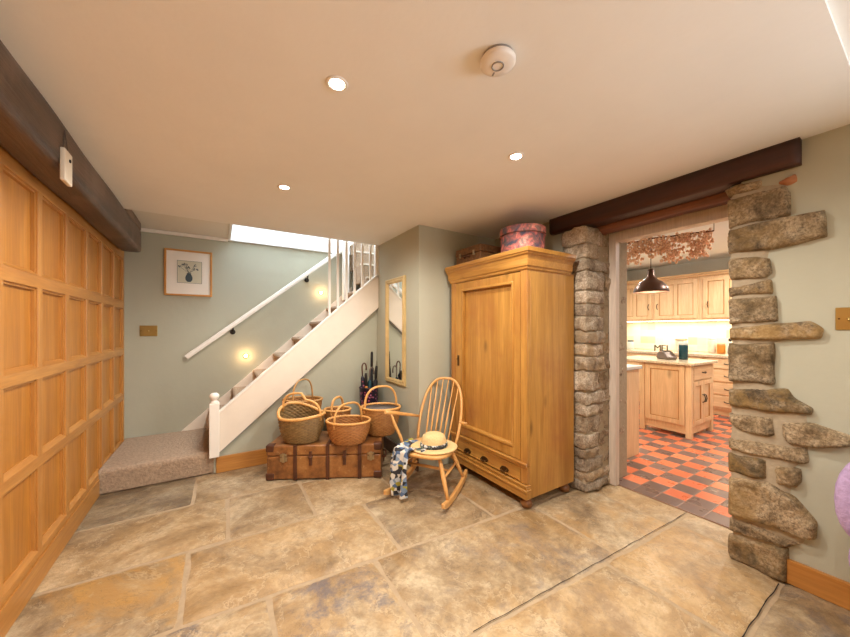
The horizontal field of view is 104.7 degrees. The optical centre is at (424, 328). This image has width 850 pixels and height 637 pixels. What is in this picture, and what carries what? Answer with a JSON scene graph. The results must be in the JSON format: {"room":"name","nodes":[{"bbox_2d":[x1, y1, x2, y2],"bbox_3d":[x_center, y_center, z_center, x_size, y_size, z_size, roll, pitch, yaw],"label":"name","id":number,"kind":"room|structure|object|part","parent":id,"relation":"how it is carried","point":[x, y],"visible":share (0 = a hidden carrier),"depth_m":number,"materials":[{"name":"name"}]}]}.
{"room":"traditional dwelling","nodes":[
{"label":"traditional dwelling","id":0,"kind":"room"},
{"bbox_2d":[0,146,123,608],"bbox_3d":[-1.254,0.125,0.407,0.127,2.450,7.220,0,0,-33],"label":"wall","id":1,"kind":"structure","parent":0,"point":[62,279],"depth_m":1.90,"materials":[{"name":"brown wood"}]},
{"bbox_2d":[0,479,99,636],"bbox_3d":[-1.204,1.282,0.428,0.038,0.135,7.200,0,0,-33],"label":"baseboard","id":2,"kind":"structure","parent":1,"relation":"attached to","point":[12,608],"depth_m":1.76,"materials":[{"name":"brown wood"}]},
{"bbox_3d":[-1.310,0.225,0.574,0.016,1.900,6.744,0,0,-33],"label":"moulding","id":3,"kind":"part","parent":1,"relation":"part of","materials":[{"name":"brown wood"}]},
{"bbox_2d":[132,210,228,238],"bbox_3d":[-2.547,-1.175,3.255,1.030,0.190,1.020,0,0,-32],"label":"ceiling","id":4,"kind":"structure","parent":0,"point":[148,220],"depth_m":3.42,"materials":[{"name":"paint"}]},
{"bbox_2d":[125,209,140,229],"bbox_3d":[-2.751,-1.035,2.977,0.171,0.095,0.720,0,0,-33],"label":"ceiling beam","id":5,"kind":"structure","parent":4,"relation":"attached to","point":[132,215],"depth_m":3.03,"materials":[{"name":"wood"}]},
{"bbox_2d":[124,232,359,439],"bbox_3d":[-1.515,0.140,4.548,4.150,2.420,0.120,0,0,-32],"label":"wall","id":6,"kind":"structure","parent":0,"point":[165,391],"depth_m":3.81,"materials":[{"name":"paint"}]},
{"bbox_2d":[140,326,157,335],"bbox_3d":[-2.986,0.020,3.542,0.150,0.115,0.027,0,0,-32],"label":"light switch","id":7,"kind":"object","parent":6,"relation":"attached to","point":[144,330],"visible":1,"depth_m":3.55,"materials":[{"name":"gold metal"}]},
{"bbox_2d":[140,228,227,241],"bbox_3d":[-2.759,-1.062,3.679,0.940,0.035,0.035,0,0,-32],"label":"trim","id":8,"kind":"structure","parent":6,"relation":"attached to","point":[142,229],"depth_m":3.69,"materials":[{"name":"wood"}]},
{"bbox_2d":[164,248,211,296],"bbox_3d":[-2.686,-0.635,3.732,0.444,0.520,0.021,0,0,-32],"label":"framed print","id":9,"kind":"object","parent":6,"relation":"attached to","point":[186,272],"visible":1,"depth_m":3.72,"materials":[{"name":"paper"}]},
{"bbox_2d":[214,310,376,472],"bbox_3d":[-1.296,0.520,3.536,1.650,1.660,0.070,0,0,-32],"label":"wall","id":10,"kind":"structure","parent":0,"point":[339,373],"depth_m":3.66,"materials":[{"name":"paint"}]},
{"bbox_2d":[216,448,267,472],"bbox_3d":[-1.263,1.275,3.503,1.630,0.150,0.020,0,0,-32],"label":"baseboard","id":11,"kind":"structure","parent":10,"relation":"attached to","point":[230,462],"depth_m":3.17,"materials":[{"name":"brown wood"}]},
{"bbox_2d":[0,0,849,245],"bbox_3d":[0.461,-1.120,0.819,3.550,0.260,6.300,0,0,-32],"label":"ceiling","id":12,"kind":"structure","parent":0,"point":[194,109],"depth_m":1.41,"materials":[{"name":"paint"}]},
{"bbox_2d":[0,40,140,251],"bbox_3d":[-1.058,-0.889,0.380,0.174,0.235,6.960,0,0,-33],"label":"ceiling beam","id":13,"kind":"structure","parent":12,"relation":"attached to","point":[31,132],"depth_m":1.53,"materials":[{"name":"wood"}]},
{"bbox_2d":[60,130,71,186],"bbox_3d":[-1.741,-0.834,1.595,0.026,0.254,0.100,0,0,-33],"label":"wall sensor","id":14,"kind":"object","parent":13,"relation":"hanging from","point":[65,157],"visible":1,"depth_m":1.57,"materials":[{"name":"beige plastic"}]},
{"bbox_3d":[-1.746,-0.914,1.592,0.005,0.093,0.063,0,0,-33],"label":"hanging cord","id":15,"kind":"part","parent":14,"relation":"part of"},
{"bbox_2d":[277,184,290,189],"bbox_3d":[-0.981,-0.987,2.288,0.088,0.006,0.088,0,0,-32],"label":"recessed light","id":16,"kind":"object","parent":12,"relation":"in","point":[280,186],"visible":1,"depth_m":2.28,"materials":[{"name":"white plastic"}]},
{"bbox_2d":[326,75,347,91],"bbox_3d":[-0.355,-0.987,1.323,0.088,0.006,0.088,0,0,-32],"label":"recessed light","id":17,"kind":"object","parent":12,"relation":"in","point":[336,83],"visible":1,"depth_m":1.32,"materials":[{"name":"white plastic"}]},
{"bbox_3d":[-0.355,-0.986,1.323,0.059,0.001,0.059,0,0,-32],"label":"bulb","id":18,"kind":"part","parent":17,"relation":"part of","materials":[{"name":"white"}]},
{"bbox_2d":[480,44,515,76],"bbox_3d":[0.265,-0.972,1.194,0.126,0.036,0.126,0,0,-2],"label":"smoke detector","id":19,"kind":"object","parent":12,"relation":"attached to","point":[497,60],"visible":1,"depth_m":1.17,"materials":[{"name":"grey plastic"}]},
{"bbox_3d":[0.265,-0.985,1.194,0.112,0.011,0.112,0,0,-2],"label":"plate","id":20,"kind":"part","parent":19,"relation":"part of","materials":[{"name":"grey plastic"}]},
{"bbox_2d":[508,152,523,160],"bbox_3d":[0.521,-0.987,1.877,0.088,0.006,0.088,0,0,-32],"label":"recessed light","id":21,"kind":"object","parent":12,"relation":"in","point":[514,156],"visible":1,"depth_m":1.87,"materials":[{"name":"white plastic"}]},
{"bbox_3d":[0.521,-0.986,1.877,0.059,0.001,0.059,0,0,-32],"label":"bulb","id":22,"kind":"part","parent":21,"relation":"part of","materials":[{"name":"white"}]},
{"bbox_2d":[5,401,849,636],"bbox_3d":[2.179,1.380,2.599,8.350,0.061,7.300,0,0,-32],"label":"floor","id":23,"kind":"structure","parent":0,"point":[238,552],"depth_m":1.90,"materials":[{"name":"stone"}]},
{"bbox_2d":[98,428,213,494],"bbox_3d":[-2.564,1.250,3.268,0.805,0.200,0.940,0,0,-32],"label":"stair step","id":24,"kind":"structure","parent":23,"relation":"on","point":[141,461],"depth_m":2.96,"materials":[{"name":"carpet"}]},
{"bbox_2d":[182,238,378,458],"bbox_3d":[-1.225,-0.182,4.055,2.960,2.735,1.021,0,0,-32],"label":"staircase","id":25,"kind":"structure","parent":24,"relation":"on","point":[227,417],"depth_m":3.60,"materials":[{"name":"wood"},{"name":"white painted wood"}]},
{"bbox_3d":[-1.955,0.935,3.043,0.080,0.500,0.077,0,0,-32],"label":"newel post","id":26,"kind":"part","parent":25,"relation":"part of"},
{"bbox_2d":[184,242,352,358],"bbox_3d":[-1.707,-0.614,4.298,2.333,1.899,0.100,0,0,-32],"label":"handrail","id":27,"kind":"object","parent":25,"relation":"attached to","point":[232,325],"visible":0.95,"depth_m":4.03,"materials":[{"name":"white wood"}]},
{"bbox_2d":[266,431,386,480],"bbox_3d":[-0.918,1.192,3.152,1.096,0.316,0.454,0,0,-4],"label":"trunk","id":28,"kind":"object","parent":23,"relation":"on","point":[321,458],"visible":0.84,"depth_m":2.95,"materials":[{"name":"leather"}]},
{"bbox_2d":[276,392,325,443],"bbox_3d":[-1.143,0.809,3.035,0.440,0.447,0.320,0,0,-5],"label":"wicker basket","id":29,"kind":"object","parent":28,"relation":"on","point":[299,422],"visible":1,"depth_m":2.96,"materials":[{"name":"wicker"}]},
{"bbox_3d":[-1.143,0.710,3.035,0.414,0.249,0.026,0,0,13],"label":"handle","id":30,"kind":"part","parent":29,"relation":"part of","materials":[{"name":"wicker"}]},
{"bbox_2d":[282,378,322,407],"bbox_3d":[-1.240,0.769,3.335,0.403,0.527,0.273,0,0,5],"label":"wicker basket","id":31,"kind":"object","parent":28,"relation":"on","point":[317,399],"visible":0.17,"depth_m":3.37,"materials":[{"name":"wicker"}]},
{"bbox_3d":[-1.240,0.634,3.335,0.019,0.258,0.276,0,0,26],"label":"handle","id":32,"kind":"part","parent":31,"relation":"part of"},
{"bbox_3d":[-0.918,1.087,3.158,1.018,0.095,0.428,0,0,-4],"label":"lid","id":33,"kind":"part","parent":28,"relation":"part of","materials":[{"name":"leather"}]},
{"bbox_2d":[323,396,351,424],"bbox_3d":[-0.888,0.857,3.330,0.283,0.351,0.223,0,0,-5],"label":"wicker basket","id":34,"kind":"object","parent":28,"relation":"on","point":[345,410],"visible":0.48,"depth_m":3.27,"materials":[{"name":"wicker"}]},
{"bbox_3d":[-0.889,0.773,3.330,0.028,0.184,0.226,0,0,19],"label":"handle","id":35,"kind":"part","parent":34,"relation":"part of","materials":[{"name":"wicker"}]},
{"bbox_2d":[325,401,370,445],"bbox_3d":[-0.700,0.850,3.000,0.411,0.364,0.324,0,0,-8],"label":"wicker basket","id":36,"kind":"object","parent":28,"relation":"on","point":[343,430],"visible":1,"depth_m":2.90,"materials":[{"name":"wicker"}]},
{"bbox_3d":[-0.700,0.776,3.000,0.024,0.216,0.338,0,0,37],"label":"handle","id":37,"kind":"part","parent":36,"relation":"part of","materials":[{"name":"wicker"}]},
{"bbox_2d":[361,385,400,436],"bbox_3d":[-0.434,0.794,3.235,0.398,0.477,0.323,0,0,-6],"label":"wicker basket","id":38,"kind":"object","parent":28,"relation":"on","point":[381,425],"visible":0.8,"depth_m":3.13,"materials":[{"name":"wicker"}]},
{"bbox_3d":[-0.434,0.686,3.235,0.364,0.262,0.026,0,0,-32],"label":"handle","id":39,"kind":"part","parent":38,"relation":"part of","materials":[{"name":"wicker"}]},
{"bbox_2d":[359,385,377,405],"bbox_3d":[-0.637,1.000,3.717,0.222,0.700,0.222,0,0,-32],"label":"umbrella stand","id":40,"kind":"object","parent":23,"relation":"on","point":[373,395],"visible":0.27,"depth_m":3.63,"materials":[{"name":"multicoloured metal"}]},
{"bbox_2d":[361,363,366,387],"bbox_3d":[-0.687,0.833,3.686,0.074,0.914,0.056,0,0,-32],"label":"umbrella","id":41,"kind":"object","parent":40,"relation":"on","point":[362,376],"visible":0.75,"depth_m":3.67,"materials":[{"name":"fabric"}]},
{"bbox_2d":[365,373,367,387],"bbox_3d":[-0.647,0.890,3.656,0.065,0.801,0.055,0,0,-32],"label":"umbrella","id":42,"kind":"object","parent":40,"relation":"in","point":[366,380],"visible":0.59,"depth_m":3.63,"materials":[{"name":"black metal"}]},
{"bbox_2d":[370,352,372,387],"bbox_3d":[-0.619,0.775,3.765,0.058,1.031,0.047,0,0,-32],"label":"umbrella","id":43,"kind":"object","parent":40,"relation":"on","point":[371,357],"visible":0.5,"depth_m":3.76,"materials":[{"name":"black fabric"}]},
{"bbox_3d":[-0.613,0.363,3.776,0.035,0.207,0.033,0,0,-32],"label":"handle","id":44,"kind":"part","parent":43,"relation":"part of","materials":[{"name":"black metal"}]},
{"bbox_2d":[368,367,374,387],"bbox_3d":[-0.611,0.857,3.689,0.082,0.867,0.057,0,0,-32],"label":"umbrella","id":45,"kind":"object","parent":40,"relation":"in","point":[369,380],"visible":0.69,"depth_m":3.67,"materials":[{"name":"teal fabric"}]},
{"bbox_2d":[373,366,377,386],"bbox_3d":[-0.576,0.855,3.727,0.074,0.871,0.060,0,0,-32],"label":"umbrella","id":46,"kind":"object","parent":40,"relation":"on","point":[375,381],"visible":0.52,"depth_m":3.72,"materials":[{"name":"black fabric"}]},
{"bbox_3d":[-0.558,0.507,3.733,0.037,0.175,0.032,0,0,-32],"label":"handle","id":47,"kind":"part","parent":46,"relation":"part of","materials":[{"name":"black metal"}]},
{"bbox_2d":[384,377,467,508],"bbox_3d":[0.036,0.902,2.821,0.574,0.888,0.732,0,0,24],"label":"rocking chair","id":48,"kind":"object","parent":23,"relation":"on","point":[450,499],"visible":0.74,"depth_m":2.83,"materials":[{"name":"brown wood"}]},
{"bbox_3d":[-0.231,0.848,2.752,0.128,0.297,0.028,0,0,-16],"label":"arm post","id":49,"kind":"part","parent":48,"relation":"part of","materials":[{"name":"brown wood"}]},
{"bbox_3d":[-0.187,0.747,2.880,0.035,0.156,0.485,0,0,35],"label":"arm","id":50,"kind":"part","parent":48,"relation":"part of","materials":[{"name":"brown wood"}]},
{"bbox_2d":[389,438,417,499],"bbox_3d":[-0.158,1.135,2.706,0.243,0.373,0.337,0,0,24],"label":"scarf","id":51,"kind":"object","parent":48,"relation":"on","point":[399,457],"visible":1,"depth_m":2.59,"materials":[{"name":"fabric"}]},
{"bbox_3d":[0.034,0.997,2.758,0.445,0.030,0.447,0,0,24],"label":"seat","id":52,"kind":"part","parent":48,"relation":"part of","materials":[{"name":"brown wood"}]},
{"bbox_2d":[410,431,457,454],"bbox_3d":[0.072,0.913,2.701,0.388,0.127,0.334,-1,1,0],"label":"straw hat","id":53,"kind":"object","parent":48,"relation":"on","point":[432,442],"visible":0.98,"depth_m":2.63,"materials":[{"name":"wicker"}]},
{"bbox_3d":[0.142,1.149,2.521,0.037,0.294,0.137,0,0,-35],"label":"leg","id":54,"kind":"part","parent":48,"relation":"part of","materials":[{"name":"brown wood"}]},
{"bbox_3d":[0.268,1.138,2.812,0.138,0.272,0.037,0,0,-5],"label":"leg","id":55,"kind":"part","parent":48,"relation":"part of","materials":[{"name":"brown wood"}]},
{"bbox_2d":[445,246,575,507],"bbox_3d":[0.733,0.374,2.955,0.625,1.952,1.025,0,0,-32],"label":"wardrobe","id":56,"kind":"object","parent":23,"relation":"on","point":[512,311],"visible":0.85,"depth_m":2.64,"materials":[{"name":"brown wood"}]},
{"bbox_3d":[0.361,0.267,3.085,0.038,1.273,0.020,0,0,-32],"label":"panel moulding","id":57,"kind":"part","parent":56,"relation":"part of","materials":[{"name":"brown wood"}]},
{"bbox_3d":[0.382,1.117,3.004,0.033,0.042,0.090,0,0,-32],"label":"drop handle","id":58,"kind":"part","parent":56,"relation":"part of","materials":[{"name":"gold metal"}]},
{"bbox_2d":[456,243,500,264],"bbox_3d":[0.502,-0.689,3.171,0.296,0.172,0.363,0,0,-32],"label":"case","id":59,"kind":"object","parent":56,"relation":"on","point":[480,250],"visible":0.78,"depth_m":3.04,"materials":[{"name":"leather"}]},
{"bbox_3d":[0.514,-0.742,3.178,0.268,0.067,0.363,0,0,-32],"label":"lid","id":60,"kind":"part","parent":59,"relation":"part of","materials":[{"name":"wicker"}]},
{"bbox_3d":[0.501,1.117,2.813,0.033,0.042,0.090,0,0,-32],"label":"drop handle","id":61,"kind":"part","parent":56,"relation":"part of","materials":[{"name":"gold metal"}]},
{"bbox_3d":[0.524,-0.361,2.822,0.040,0.022,0.640,0,0,-32],"label":"panel moulding","id":62,"kind":"part","parent":56,"relation":"part of","materials":[{"name":"brown wood"}]},
{"bbox_3d":[0.524,0.901,2.822,0.040,0.027,0.640,0,0,-32],"label":"panel moulding","id":63,"kind":"part","parent":56,"relation":"part of","materials":[{"name":"brown wood"}]},
{"bbox_3d":[0.524,0.280,2.839,0.033,1.429,0.800,0,0,-32],"label":"door","id":64,"kind":"part","parent":56,"relation":"part of","materials":[{"name":"brown wood"}]},
{"bbox_3d":[0.523,1.097,2.839,0.034,0.115,0.800,0,0,-32],"label":"drawer","id":65,"kind":"part","parent":56,"relation":"part of","materials":[{"name":"brown wood"}]},
{"bbox_3d":[0.515,1.018,2.833,0.056,0.035,0.940,0,0,-32],"label":"waist moulding","id":66,"kind":"part","parent":56,"relation":"part of","materials":[{"name":"brown wood"}]},
{"bbox_3d":[0.625,1.117,2.614,0.033,0.042,0.090,0,0,-32],"label":"drop handle","id":67,"kind":"part","parent":56,"relation":"part of","materials":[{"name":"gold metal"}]},
{"bbox_3d":[0.712,-0.521,2.942,0.575,0.162,1.025,0,0,-32],"label":"cornice","id":68,"kind":"part","parent":56,"relation":"part of","materials":[{"name":"brown wood"}]},
{"bbox_3d":[0.690,0.267,2.559,0.038,1.273,0.020,0,0,-32],"label":"panel moulding","id":69,"kind":"part","parent":56,"relation":"part of","materials":[{"name":"brown wood"}]},
{"bbox_2d":[499,223,545,252],"bbox_3d":[0.830,-0.725,2.795,0.385,0.243,0.385,0,0,38],"label":"box","id":70,"kind":"object","parent":56,"relation":"on","point":[514,236],"visible":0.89,"depth_m":2.64,"materials":[{"name":"cardboard"}]},
{"bbox_3d":[0.830,-0.783,2.795,0.385,0.005,0.385,0,0,38],"label":"trim cord","id":71,"kind":"part","parent":70,"relation":"part of","materials":[{"name":"leather"}]},
{"bbox_3d":[0.830,-0.813,2.795,0.378,0.066,0.378,0,0,38],"label":"lid","id":72,"kind":"part","parent":70,"relation":"part of","materials":[{"name":"cardboard"}]},
{"bbox_2d":[563,226,626,492],"bbox_3d":[1.538,0.252,2.935,0.704,2.217,0.266,0,0,-30],"label":"stone pier","id":73,"kind":"object","parent":23,"relation":"on","point":[592,393],"visible":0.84,"depth_m":2.75,"materials":[{"name":"stone"}]},
{"bbox_2d":[627,369,638,457],"bbox_3d":[1.877,0.890,3.667,0.610,0.920,0.670,0,0,-32],"label":"base cabinet","id":74,"kind":"object","parent":23,"relation":"on","point":[632,375],"visible":0.19,"depth_m":3.47,"materials":[{"name":"wood"}]},
{"bbox_2d":[627,364,641,370],"bbox_3d":[1.883,0.410,3.667,0.640,0.036,0.715,0,0,-32],"label":"countertop","id":75,"kind":"structure","parent":74,"relation":"on","point":[629,366],"depth_m":3.47,"materials":[{"name":"stone"}]},
{"bbox_2d":[627,353,656,400],"bbox_3d":[4.268,0.900,6.206,0.684,0.900,0.596,0,0,-32],"label":"base cabinet","id":76,"kind":"object","parent":23,"relation":"on","point":[628,354],"visible":0.12,"depth_m":6.12,"materials":[{"name":"brown wood"}]},
{"bbox_3d":[4.015,0.935,6.048,0.020,0.584,0.552,0,0,-32],"label":"door","id":77,"kind":"part","parent":76,"relation":"part of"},
{"bbox_3d":[4.015,0.540,6.048,0.020,0.152,0.550,0,0,-32],"label":"drawer","id":78,"kind":"part","parent":76,"relation":"part of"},
{"bbox_2d":[640,362,712,439],"bbox_3d":[3.398,0.900,4.412,0.704,0.900,0.622,0,0,-32],"label":"kitchen island","id":79,"kind":"object","parent":23,"relation":"on","point":[677,398],"visible":0.98,"depth_m":4.21,"materials":[{"name":"brown wood"}]},
{"bbox_3d":[2.978,0.900,4.480,0.062,0.900,0.062,0,0,-32],"label":"corner post","id":80,"kind":"part","parent":79,"relation":"part of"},
{"bbox_3d":[3.096,0.828,4.246,0.016,0.739,0.444,0,0,-32],"label":"panel","id":81,"kind":"part","parent":79,"relation":"part of","materials":[{"name":"wood"}]},
{"bbox_2d":[627,355,717,365],"bbox_3d":[3.306,0.431,4.560,0.780,0.033,0.970,0,0,-32],"label":"island countertop","id":82,"kind":"structure","parent":79,"relation":"on","point":[639,358],"depth_m":4.32,"materials":[{"name":"stone"}]},
{"bbox_2d":[656,351,676,359],"bbox_3d":[3.330,0.360,4.523,0.140,0.107,0.215,0,0,0],"label":"toaster","id":83,"kind":"object","parent":82,"relation":"on","point":[668,355],"visible":1,"depth_m":4.47,"materials":[{"name":"metal"}]},
{"bbox_2d":[679,342,687,359],"bbox_3d":[3.511,0.296,4.458,0.104,0.235,0.104,0,0,-32],"label":"canister","id":84,"kind":"object","parent":82,"relation":"on","point":[683,346],"visible":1,"depth_m":4.42,"materials":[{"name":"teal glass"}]},
{"bbox_3d":[3.254,0.900,4.037,0.062,0.900,0.062,0,0,-32],"label":"corner post","id":85,"kind":"part","parent":79,"relation":"part of","materials":[{"name":"wood"}]},
{"bbox_3d":[3.419,0.925,4.110,0.279,0.544,0.020,0,0,-32],"label":"door","id":86,"kind":"part","parent":79,"relation":"part of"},
{"bbox_3d":[3.540,0.552,4.186,0.562,0.167,0.020,0,0,-32],"label":"drawer","id":87,"kind":"part","parent":79,"relation":"part of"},
{"bbox_3d":[3.661,0.925,4.261,0.279,0.544,0.020,0,0,-32],"label":"door","id":88,"kind":"part","parent":79,"relation":"part of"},
{"bbox_3d":[3.799,0.900,4.377,0.062,0.900,0.062,0,0,-32],"label":"corner post","id":89,"kind":"part","parent":79,"relation":"part of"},
{"bbox_2d":[676,355,703,358],"bbox_3d":[4.586,0.900,5.697,0.684,0.900,0.596,0,0,-32],"label":"base cabinet","id":90,"kind":"object","parent":23,"relation":"on","point":[677,356],"visible":0.04,"depth_m":5.39,"materials":[{"name":"brown wood"}]},
{"bbox_2d":[704,357,732,416],"bbox_3d":[4.906,0.900,5.188,0.680,0.900,0.598,0,0,-32],"label":"base cabinet","id":91,"kind":"object","parent":23,"relation":"on","point":[721,383],"visible":0.31,"depth_m":5.10,"materials":[{"name":"brown wood"}]},
{"bbox_3d":[4.652,0.540,5.029,0.020,0.152,0.552,0,0,-32],"label":"drawer","id":92,"kind":"part","parent":91,"relation":"part of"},
{"bbox_3d":[4.652,1.130,5.029,0.020,0.172,0.552,0,0,-32],"label":"drawer","id":93,"kind":"part","parent":91,"relation":"part of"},
{"bbox_3d":[4.652,0.730,5.029,0.020,0.172,0.552,0,0,-32],"label":"drawer","id":94,"kind":"part","parent":91,"relation":"part of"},
{"bbox_3d":[4.652,0.930,5.029,0.020,0.172,0.552,0,0,-32],"label":"drawer","id":95,"kind":"part","parent":91,"relation":"part of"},
{"bbox_2d":[834,462,849,565],"bbox_3d":[1.888,0.905,1.074,0.550,0.891,0.500,0,0,13],"label":"upholstered chair","id":96,"kind":"object","parent":23,"relation":"on","point":[842,485],"visible":1,"depth_m":1.31,"materials":[{"name":"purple fabric"}]},
{"bbox_3d":[5.223,0.900,4.677,0.684,0.900,0.596,0,0,-32],"label":"base cabinet","id":97,"kind":"object","parent":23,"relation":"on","visible":0},
{"bbox_2d":[627,349,727,357],"bbox_3d":[4.683,0.426,5.556,0.670,0.043,2.700,0,0,-32],"label":"countertop","id":98,"kind":"structure","parent":97,"relation":"on","point":[646,351],"depth_m":5.65,"materials":[{"name":"stone"}]},
{"bbox_2d":[627,340,633,348],"bbox_3d":[4.135,0.314,6.593,0.120,0.180,0.120,0,0,-32],"label":"glass jar","id":99,"kind":"object","parent":98,"relation":"on","point":[630,344],"visible":0.97,"depth_m":6.54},
{"bbox_2d":[675,339,687,351],"bbox_3d":[4.573,0.291,5.853,0.170,0.225,0.130,0,0,-32],"label":"tin","id":100,"kind":"object","parent":98,"relation":"on","point":[677,340],"visible":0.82,"depth_m":5.82,"materials":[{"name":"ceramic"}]},
{"bbox_2d":[708,337,715,352],"bbox_3d":[4.830,0.274,5.518,0.110,0.260,0.110,0,0,-32],"label":"storage jar","id":101,"kind":"object","parent":98,"relation":"on","point":[711,341],"visible":0.96,"depth_m":5.48,"materials":[{"name":"ceramic"}]},
{"bbox_2d":[717,343,725,353],"bbox_3d":[4.865,0.319,5.386,0.110,0.170,0.110,0,0,-32],"label":"storage jar","id":102,"kind":"object","parent":98,"relation":"on","point":[721,347],"visible":1,"depth_m":5.34,"materials":[{"name":"ceramic"}]},
{"bbox_2d":[377,225,494,470],"bbox_3d":[0.359,0.180,3.954,1.600,2.340,0.985,0,0,-32],"label":"wall","id":103,"kind":"structure","parent":0,"point":[421,253],"depth_m":3.24,"materials":[{"name":"paint"}]},
{"bbox_2d":[385,275,405,386],"bbox_3d":[-0.323,0.020,3.507,0.030,1.130,0.450,0,0,-32],"label":"wall mirror","id":104,"kind":"object","parent":103,"relation":"attached to","point":[395,288],"visible":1,"depth_m":3.50,"materials":[{"name":"clear glass"}]},
{"bbox_3d":[-0.315,0.020,3.512,0.008,1.030,0.350,0,0,-32],"label":"glass","id":105,"kind":"part","parent":104,"relation":"part of","materials":[{"name":"white mirror"}]},
{"bbox_2d":[384,436,418,471],"bbox_3d":[-0.321,1.285,3.514,0.020,0.130,0.960,0,0,-32],"label":"baseboard","id":106,"kind":"structure","parent":103,"relation":"attached to","point":[389,444],"depth_m":3.58,"materials":[{"name":"wood"}]},
{"bbox_2d":[495,124,849,582],"bbox_3d":[2.459,0.070,1.519,0.620,2.560,5.370,0,0,-32],"label":"wall","id":107,"kind":"structure","parent":0,"point":[811,279],"depth_m":1.66,"materials":[{"name":"paint"}]},
{"bbox_2d":[596,192,730,234],"bbox_3d":[1.750,-0.898,2.426,0.146,0.173,1.060,0,0,-32],"label":"lintel","id":108,"kind":"object","parent":107,"relation":"attached to","point":[721,199],"visible":0.36,"depth_m":2.36,"materials":[{"name":"wood"}]},
{"bbox_2d":[609,204,727,485],"bbox_3d":[1.887,0.255,2.509,0.100,2.190,0.905,0,0,-32],"label":"door frame","id":109,"kind":"structure","parent":107,"relation":"in","point":[720,213],"depth_m":2.82,"materials":[{"name":"beige wood"}]},
{"bbox_2d":[549,137,801,234],"bbox_3d":[1.598,-0.924,2.372,0.178,0.143,1.510,0,0,-32],"label":"lintel","id":110,"kind":"object","parent":107,"relation":"attached to","point":[713,180],"visible":0.92,"depth_m":2.10,"materials":[{"name":"wood"}]},
{"bbox_2d":[725,174,849,581],"bbox_3d":[2.177,0.254,1.922,0.704,2.209,0.485,0,0,-32],"label":"stone pier","id":111,"kind":"structure","parent":107,"relation":"attached to","point":[771,434],"depth_m":1.81,"materials":[{"name":"brown stone"}]},
{"bbox_2d":[787,559,849,610],"bbox_3d":[2.744,1.288,0.453,0.025,0.125,3.060,0,0,-32],"label":"baseboard","id":112,"kind":"structure","parent":107,"relation":"attached to","point":[830,588],"depth_m":1.65,"materials":[{"name":"brown wood"}]},
{"bbox_2d":[835,307,849,329],"bbox_3d":[2.057,-0.050,1.551,0.027,0.110,0.150,0,0,-32],"label":"light switch","id":113,"kind":"object","parent":107,"relation":"attached to","point":[842,315],"visible":1,"depth_m":1.60,"materials":[{"name":"gold metal"}]},
{"bbox_2d":[627,220,730,270],"bbox_3d":[3.811,-1.240,3.855,4.250,0.060,4.900,0,0,-32],"label":"ceiling","id":114,"kind":"structure","parent":0,"point":[719,249],"depth_m":5.06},
{"bbox_2d":[633,241,669,293],"bbox_3d":[2.424,-0.800,3.519,0.323,0.817,0.323,0,0,-32],"label":"pendant lamp","id":115,"kind":"object","parent":114,"relation":"hanging from","point":[650,284],"visible":0.92,"depth_m":3.46,"materials":[{"name":"brown metal"}]},
{"bbox_3d":[2.424,-0.518,3.519,0.323,0.253,0.323,0,0,-32],"label":"lamp shade","id":116,"kind":"part","parent":115,"relation":"part of","materials":[{"name":"brown metal"}]},
{"bbox_2d":[627,228,713,264],"bbox_3d":[2.455,-0.933,3.429,0.151,0.551,0.880,0,0,-34],"label":"garland","id":117,"kind":"object","parent":114,"relation":"hanging from","point":[681,238],"visible":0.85,"depth_m":3.32,"materials":[{"name":"brown plant"}]},
{"bbox_3d":[2.465,-0.945,3.415,0.021,0.064,0.842,0,0,-34],"label":"stem","id":118,"kind":"part","parent":117,"relation":"part of","materials":[{"name":"plant"}]},
{"bbox_2d":[627,257,730,352],"bbox_3d":[5.537,0.050,4.934,0.100,2.600,4.900,0,0,-32],"label":"wall","id":119,"kind":"structure","parent":0,"point":[721,263],"depth_m":6.06,"materials":[{"name":"paint"}]},
{"bbox_2d":[627,283,653,321],"bbox_3d":[4.251,-0.520,6.506,0.414,0.740,0.638,0,0,-32],"label":"upper cabinet","id":120,"kind":"object","parent":119,"relation":"attached to","point":[640,307],"visible":0.48,"depth_m":6.36,"materials":[{"name":"brown wood"}]},
{"bbox_2d":[654,277,699,320],"bbox_3d":[4.606,-0.520,5.939,0.414,0.740,0.693,0,0,-32],"label":"upper cabinet","id":121,"kind":"object","parent":119,"relation":"attached to","point":[682,303],"visible":0.88,"depth_m":5.80,"materials":[{"name":"brown wood"}]},
{"bbox_2d":[627,320,732,351],"bbox_3d":[5.465,0.122,4.948,0.012,0.545,4.600,0,0,-32],"label":"tiles","id":122,"kind":"structure","parent":119,"relation":"attached to","point":[645,335],"depth_m":6.13,"materials":[{"name":"tile"}]},
{"bbox_2d":[633,321,668,321],"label":"light","id":123,"kind":"object","parent":122,"relation":"attached to","point":[633,321],"depth_m":6.25,"materials":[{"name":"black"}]},
{"bbox_2d":[688,320,727,320],"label":"light","id":124,"kind":"object","parent":122,"relation":"attached to","point":[688,320],"depth_m":5.52,"materials":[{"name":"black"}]},
{"bbox_2d":[700,273,731,319],"bbox_3d":[4.971,-0.520,5.354,0.414,0.740,0.679,0,0,-32],"label":"upper cabinet","id":125,"kind":"object","parent":119,"relation":"attached to","point":[714,289],"visible":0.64,"depth_m":5.38,"materials":[{"name":"brown wood"}]},
{"bbox_2d":[627,269,728,283],"bbox_3d":[4.794,-0.920,5.631,0.420,0.059,2.710,0,0,-32],"label":"crown molding","id":126,"kind":"structure","parent":125,"relation":"on","point":[726,271],"depth_m":5.66,"materials":[{"name":"wood"}]},
{"bbox_3d":[-0.524,-2.150,3.858,3.200,1.800,0.100,0,0,-32],"label":"wall","id":127,"kind":"structure","parent":0,"visible":0},
{"bbox_2d":[228,224,349,255],"bbox_3d":[-1.036,-1.205,4.187,2.520,0.290,1.000,0,0,-32],"label":"trim","id":128,"kind":"structure","parent":127,"relation":"attached to","point":[237,233],"depth_m":4.22,"materials":[{"name":"paint"}]}
]}

